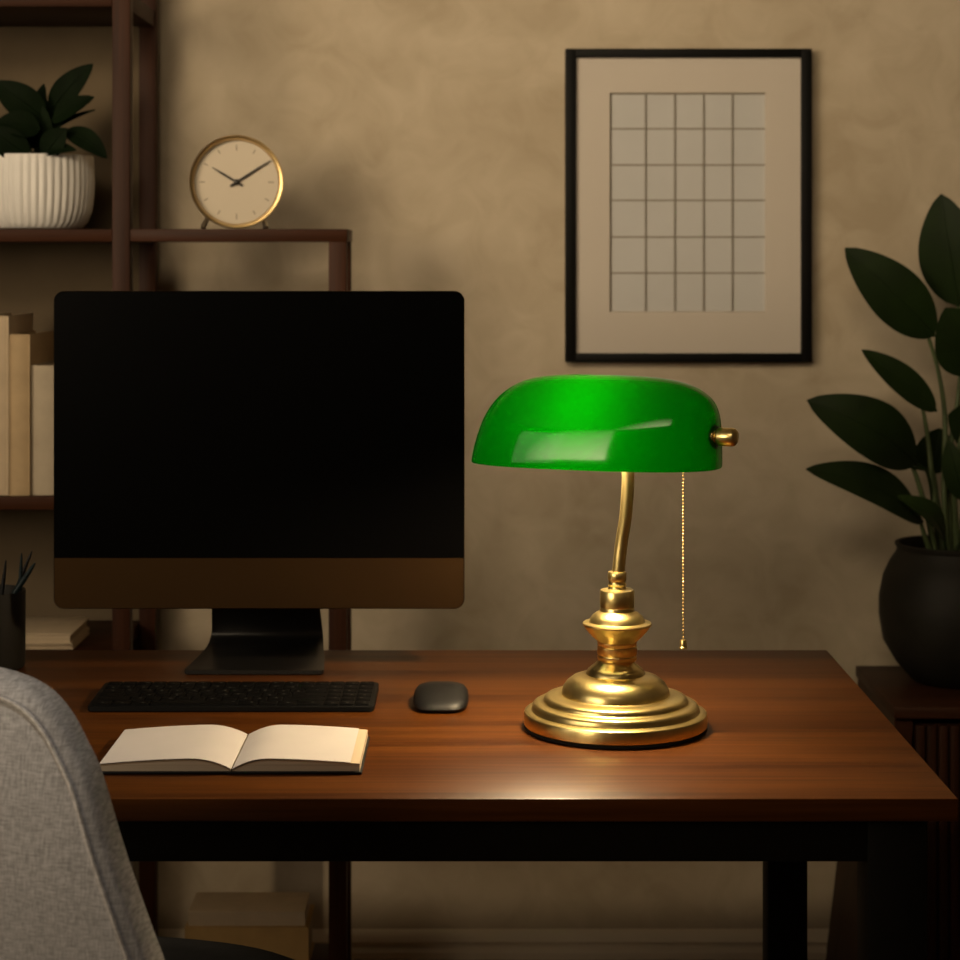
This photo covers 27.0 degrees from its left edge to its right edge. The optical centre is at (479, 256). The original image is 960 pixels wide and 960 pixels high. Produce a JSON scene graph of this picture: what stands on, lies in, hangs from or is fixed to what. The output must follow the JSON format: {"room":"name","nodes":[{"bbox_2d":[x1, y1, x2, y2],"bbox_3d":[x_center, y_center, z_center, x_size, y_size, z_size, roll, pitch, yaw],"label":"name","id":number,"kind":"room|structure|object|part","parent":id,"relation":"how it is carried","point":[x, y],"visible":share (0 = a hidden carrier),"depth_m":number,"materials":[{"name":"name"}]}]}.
{"room":"office","nodes":[
{"label":"office","id":0,"kind":"room"},
{"bbox_2d":[158,0,959,928],"bbox_3d":[-0.200,-0.080,3.200,5.200,2.600,0.100,0,0,0],"label":"wall","id":1,"kind":"structure","parent":0,"point":[432,132],"depth_m":3.15,"materials":[{"name":"paint"}]},
{"bbox_2d":[158,929,828,959],"bbox_3d":[-0.200,1.139,3.140,5.000,0.162,0.019,0,0,0],"label":"baseboard","id":2,"kind":"structure","parent":1,"relation":"attached to","point":[367,944],"depth_m":3.13,"materials":[{"name":"paint"}]},
{"bbox_2d":[565,49,811,361],"bbox_3d":[0.326,-0.081,3.138,0.385,0.490,0.023,0,0,0],"label":"framed print","id":3,"kind":"object","parent":1,"relation":"attached to","point":[688,172],"visible":1,"depth_m":3.13,"materials":[{"name":"beige paper"}]},
{"bbox_3d":[-0.200,1.270,0.775,5.200,0.100,4.950,0,0,0],"label":"floor","id":4,"kind":"structure","parent":0,"visible":0},
{"bbox_2d":[0,667,293,959],"bbox_3d":[-0.389,0.764,1.749,0.575,0.911,0.630,0,0,12],"label":"desk chair","id":5,"kind":"object","parent":4,"relation":"on","point":[69,889],"visible":1,"depth_m":1.44,"materials":[{"name":"fabric"}]},
{"bbox_3d":[-0.443,0.520,1.502,0.500,0.422,0.073,0,0,12],"label":"backrest","id":6,"kind":"part","parent":5,"relation":"part of","materials":[{"name":"fabric"}]},
{"bbox_3d":[-0.378,0.726,1.808,0.470,0.078,0.510,0,0,12],"label":"seat","id":7,"kind":"part","parent":5,"relation":"part of","materials":[{"name":"fabric"}]},
{"bbox_2d":[0,0,351,959],"bbox_3d":[-0.775,0.345,2.989,1.170,1.750,0.259,0,0,0],"label":"bookcase","id":8,"kind":"object","parent":4,"relation":"on","point":[41,41],"visible":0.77,"depth_m":3.08,"materials":[{"name":"brown wood"}]},
{"bbox_2d":[0,313,32,495],"bbox_3d":[-0.696,0.214,2.955,0.035,0.258,0.160,0,0,0],"label":"book","id":9,"kind":"object","parent":8,"relation":"on","point":[9,323],"visible":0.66,"depth_m":2.88,"materials":[{"name":"beige paper"}]},
{"bbox_3d":[-0.930,0.352,2.986,0.808,0.018,0.250,0,0,0],"label":"shelf","id":10,"kind":"part","parent":8,"relation":"part of","materials":[{"name":"brown wood"}]},
{"bbox_2d":[9,330,53,495],"bbox_3d":[-0.662,0.227,2.954,0.029,0.232,0.165,0,0,0],"label":"book","id":11,"kind":"object","parent":8,"relation":"on","point":[26,349],"visible":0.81,"depth_m":2.87,"materials":[{"name":"beige paper"}]},
{"bbox_2d":[31,360,53,494],"bbox_3d":[-0.627,0.249,2.953,0.039,0.187,0.150,0,0,0],"label":"book","id":12,"kind":"object","parent":8,"relation":"on","point":[42,374],"visible":0.45,"depth_m":2.88,"materials":[{"name":"beige paper"}]},
{"bbox_2d":[0,64,106,228],"bbox_3d":[-0.642,-0.162,2.965,0.204,0.243,0.172,0,0,0],"label":"potted plant","id":13,"kind":"object","parent":8,"relation":"on","point":[43,187],"visible":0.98,"depth_m":2.90,"materials":[{"name":"green plant"}]},
{"bbox_3d":[-0.658,-0.095,2.965,0.172,0.109,0.172,0,0,0],"label":"pot","id":14,"kind":"part","parent":13,"relation":"part of","materials":[{"name":"white ceramic"}]},
{"bbox_3d":[-0.930,-0.031,2.986,0.808,0.018,0.250,0,0,0],"label":"shelf","id":15,"kind":"part","parent":8,"relation":"part of","materials":[{"name":"brown wood"}]},
{"bbox_2d":[26,629,89,648],"bbox_3d":[-0.639,0.561,2.938,0.107,0.008,0.123,0,0,0],"label":"book","id":16,"kind":"object","parent":8,"relation":"on","point":[86,633],"visible":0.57,"depth_m":2.88,"materials":[{"name":"beige paper"}]},
{"bbox_2d":[26,618,88,643],"bbox_3d":[-0.642,0.548,2.936,0.112,0.016,0.128,0,0,0],"label":"book","id":17,"kind":"object","parent":16,"relation":"on","point":[38,630],"visible":0.62,"depth_m":2.91,"materials":[{"name":"beige paper"}]},
{"bbox_3d":[-0.930,-0.369,2.986,0.808,0.022,0.250,0,0,0],"label":"shelf","id":18,"kind":"part","parent":8,"relation":"part of","materials":[{"name":"brown wood"}]},
{"bbox_3d":[-0.924,0.245,3.115,0.821,1.550,0.008,0,0,0],"label":"panel","id":19,"kind":"part","parent":8,"relation":"part of","materials":[{"name":"brown wood"}]},
{"bbox_3d":[-0.930,0.574,2.986,0.808,0.018,0.250,0,0,0],"label":"shelf","id":20,"kind":"part","parent":8,"relation":"part of","materials":[{"name":"brown wood"}]},
{"bbox_3d":[-0.513,0.345,2.873,0.026,1.750,0.026,0,0,0],"label":"post","id":21,"kind":"part","parent":8,"relation":"part of","materials":[{"name":"brown wood"}]},
{"bbox_3d":[-0.513,-0.367,2.985,0.022,0.025,0.199,0,0,0],"label":"rail","id":22,"kind":"part","parent":8,"relation":"part of","materials":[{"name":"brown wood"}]},
{"bbox_3d":[-0.513,0.345,3.098,0.026,1.750,0.026,0,0,0],"label":"post","id":23,"kind":"part","parent":8,"relation":"part of","materials":[{"name":"brown wood"}]},
{"bbox_2d":[189,135,282,228],"bbox_3d":[-0.358,-0.109,2.940,0.136,0.137,0.052,0,0,-7],"label":"clock","id":24,"kind":"object","parent":8,"relation":"on","point":[236,181],"visible":1,"depth_m":2.93,"materials":[{"name":"gold metal"}]},
{"bbox_3d":[-0.345,-0.031,2.917,0.310,0.018,0.114,0,0,0],"label":"shelf","id":25,"kind":"part","parent":8,"relation":"part of","materials":[{"name":"brown wood"}]},
{"bbox_2d":[185,905,314,959],"bbox_3d":[-0.335,0.991,2.921,0.178,0.058,0.102,0,0,0],"label":"book","id":26,"kind":"object","parent":8,"relation":"on","point":[294,942],"visible":0.56,"depth_m":2.87,"materials":[{"name":"fabric"}]},
{"bbox_2d":[188,892,309,925],"bbox_3d":[-0.336,0.951,2.918,0.168,0.021,0.088,0,0,0],"label":"book","id":27,"kind":"object","parent":26,"relation":"on","point":[207,908],"visible":1,"depth_m":2.89,"materials":[{"name":"beige paper"}]},
{"bbox_3d":[-0.359,1.029,2.917,0.283,0.018,0.113,0,0,0],"label":"shelf","id":28,"kind":"part","parent":8,"relation":"part of","materials":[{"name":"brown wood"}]},
{"bbox_3d":[-0.204,0.599,2.873,0.026,1.242,0.026,0,0,0],"label":"post","id":29,"kind":"part","parent":8,"relation":"part of","materials":[{"name":"brown wood"}]},
{"bbox_3d":[-0.204,0.599,2.961,0.026,1.242,0.026,0,0,0],"label":"post","id":30,"kind":"part","parent":8,"relation":"part of","materials":[{"name":"brown wood"}]},
{"bbox_2d":[14,650,957,959],"bbox_3d":[-0.302,0.845,2.063,1.435,0.750,0.657,0,0,0],"label":"desk","id":31,"kind":"object","parent":4,"relation":"on","point":[794,764],"visible":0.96,"depth_m":1.80,"materials":[{"name":"brown wood"}]},
{"bbox_2d":[0,584,25,669],"bbox_3d":[-0.561,0.425,2.290,0.080,0.088,0.080,0,0,0],"label":"pen cup","id":32,"kind":"object","parent":31,"relation":"on","point":[12,606],"visible":0.88,"depth_m":2.27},
{"bbox_2d":[0,560,6,594],"bbox_3d":[-0.550,0.403,2.288,0.004,0.111,0.019,0,0,42],"label":"pen","id":33,"kind":"object","parent":32,"relation":"in","point":[5,564],"visible":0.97,"depth_m":2.29,"materials":[{"name":"black plastic"}]},
{"bbox_2d":[18,553,22,591],"bbox_3d":[-0.526,0.398,2.282,0.005,0.120,0.014,0,0,11],"label":"pen","id":34,"kind":"object","parent":32,"relation":"in","point":[21,558],"visible":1,"depth_m":2.29,"materials":[{"name":"black plastic"}]},
{"bbox_2d":[11,563,35,594],"bbox_3d":[-0.543,0.403,2.269,0.076,0.111,0.007,0,0,-11],"label":"pen","id":35,"kind":"object","parent":32,"relation":"in","point":[26,575],"visible":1,"depth_m":2.27,"materials":[{"name":"black plastic"}]},
{"bbox_2d":[16,551,31,584],"bbox_3d":[-0.541,0.399,2.301,0.051,0.120,0.004,0,0,-11],"label":"pen","id":36,"kind":"object","parent":32,"relation":"in","point":[30,554],"visible":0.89,"depth_m":2.30,"materials":[{"name":"black plastic"}]},
{"bbox_2d":[88,681,378,711],"bbox_3d":[-0.258,0.464,2.116,0.296,0.011,0.104,0,0,0],"label":"keyboard","id":37,"kind":"object","parent":31,"relation":"on","point":[114,696],"visible":1,"depth_m":2.10,"materials":[{"name":"plastic"}]},
{"bbox_2d":[99,725,369,773],"bbox_3d":[-0.229,0.463,1.883,0.243,0.014,0.136,0,0,0],"label":"open notebook","id":38,"kind":"object","parent":31,"relation":"on","point":[184,749],"visible":0.98,"depth_m":1.85,"materials":[{"name":"beige paper"}]},
{"bbox_2d":[54,291,464,673],"bbox_3d":[-0.247,0.253,2.312,0.460,0.431,0.146,0,0,0],"label":"desktop computer","id":39,"kind":"object","parent":31,"relation":"on","point":[265,461],"visible":1,"depth_m":2.24,"materials":[{"name":"grey metal"}]},
{"bbox_2d":[413,681,468,712],"bbox_3d":[-0.041,0.459,2.103,0.058,0.021,0.094,0,0,0],"label":"computer mouse","id":40,"kind":"object","parent":31,"relation":"on","point":[432,696],"visible":1,"depth_m":2.08,"materials":[{"name":"plastic"}]},
{"bbox_2d":[472,374,738,748],"bbox_3d":[0.120,0.293,1.998,0.257,0.353,0.183,0,0,0],"label":"lamp","id":41,"kind":"object","parent":31,"relation":"on","point":[626,424],"visible":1,"depth_m":1.95,"materials":[{"name":"green glass"}]},
{"bbox_3d":[0.115,0.162,1.992,0.256,0.090,0.123,0,0,22],"label":"lamp shade","id":42,"kind":"part","parent":41,"relation":"part of","materials":[{"name":"green glass"}]},
{"bbox_3d":[0.202,0.286,1.983,0.002,0.188,0.002,0,0,0],"label":"pull chain","id":43,"kind":"part","parent":41,"relation":"part of","materials":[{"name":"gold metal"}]},
{"bbox_3d":[0.202,0.384,1.983,0.008,0.010,0.008,0,0,0],"label":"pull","id":44,"kind":"part","parent":41,"relation":"part of","materials":[{"name":"gold metal"}]},
{"bbox_3d":[0.358,0.855,2.349,0.046,0.730,0.046,0,0,0],"label":"leg","id":45,"kind":"part","parent":31,"relation":"part of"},
{"bbox_3d":[0.367,0.855,1.783,0.052,0.730,0.052,0,0,0],"label":"leg","id":46,"kind":"part","parent":31,"relation":"part of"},
{"bbox_2d":[826,666,959,959],"bbox_3d":[0.961,0.930,2.991,0.868,0.579,0.293,0,0,0],"label":"sideboard","id":47,"kind":"object","parent":4,"relation":"on","point":[927,717],"visible":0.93,"depth_m":2.86,"materials":[{"name":"brown wood"}]},
{"bbox_3d":[0.573,0.939,2.995,0.092,0.563,0.277,0,0,0],"label":"panel","id":48,"kind":"part","parent":47,"relation":"part of","materials":[{"name":"brown wood"}]},
{"bbox_2d":[806,194,959,688],"bbox_3d":[0.666,0.273,2.971,0.368,0.735,0.226,0,0,-44],"label":"potted plant","id":49,"kind":"object","parent":47,"relation":"on","point":[919,592],"visible":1,"depth_m":2.97,"materials":[{"name":"green plant"}]},
{"bbox_3d":[0.717,0.536,3.020,0.226,0.209,0.226,0,0,0],"label":"pot","id":50,"kind":"part","parent":49,"relation":"part of","materials":[{"name":"black ceramic"}]},
{"bbox_3d":[0.657,0.370,2.979,0.059,0.156,0.033,0,0,0],"label":"stem","id":51,"kind":"part","parent":49,"relation":"part of","materials":[{"name":"green plant"}]},
{"bbox_3d":[0.665,0.419,2.978,0.010,0.061,0.041,0,0,42],"label":"stem","id":52,"kind":"part","parent":49,"relation":"part of","materials":[{"name":"green plant"}]},
{"bbox_3d":[0.677,0.335,2.999,0.036,0.228,0.010,0,0,-5],"label":"stem","id":53,"kind":"part","parent":49,"relation":"part of","materials":[{"name":"green plant"}]},
{"bbox_3d":[0.698,0.378,3.046,0.029,0.154,0.012,0,0,34],"label":"stem","id":54,"kind":"part","parent":49,"relation":"part of","materials":[{"name":"green plant"}]},
{"bbox_3d":[0.690,0.280,3.014,0.044,0.343,0.023,0,0,0],"label":"stem","id":55,"kind":"part","parent":49,"relation":"part of","materials":[{"name":"green plant"}]},
{"bbox_3d":[0.718,0.259,3.026,0.027,0.389,0.018,0,0,0],"label":"stem","id":56,"kind":"part","parent":49,"relation":"part of","materials":[{"name":"green plant"}]},
{"bbox_3d":[0.731,0.310,3.001,0.048,0.285,0.048,0,0,0],"label":"stem","id":57,"kind":"part","parent":49,"relation":"part of","materials":[{"name":"green plant"}]},
{"bbox_3d":[0.970,0.899,3.125,0.699,0.483,0.014,0,0,0],"label":"panel","id":58,"kind":"part","parent":47,"relation":"part of","materials":[{"name":"brown wood"}]},
{"bbox_3d":[0.793,0.894,2.863,0.342,0.451,0.020,0,0,0],"label":"door","id":59,"kind":"part","parent":47,"relation":"part of","materials":[{"name":"brown wood"}]}
]}

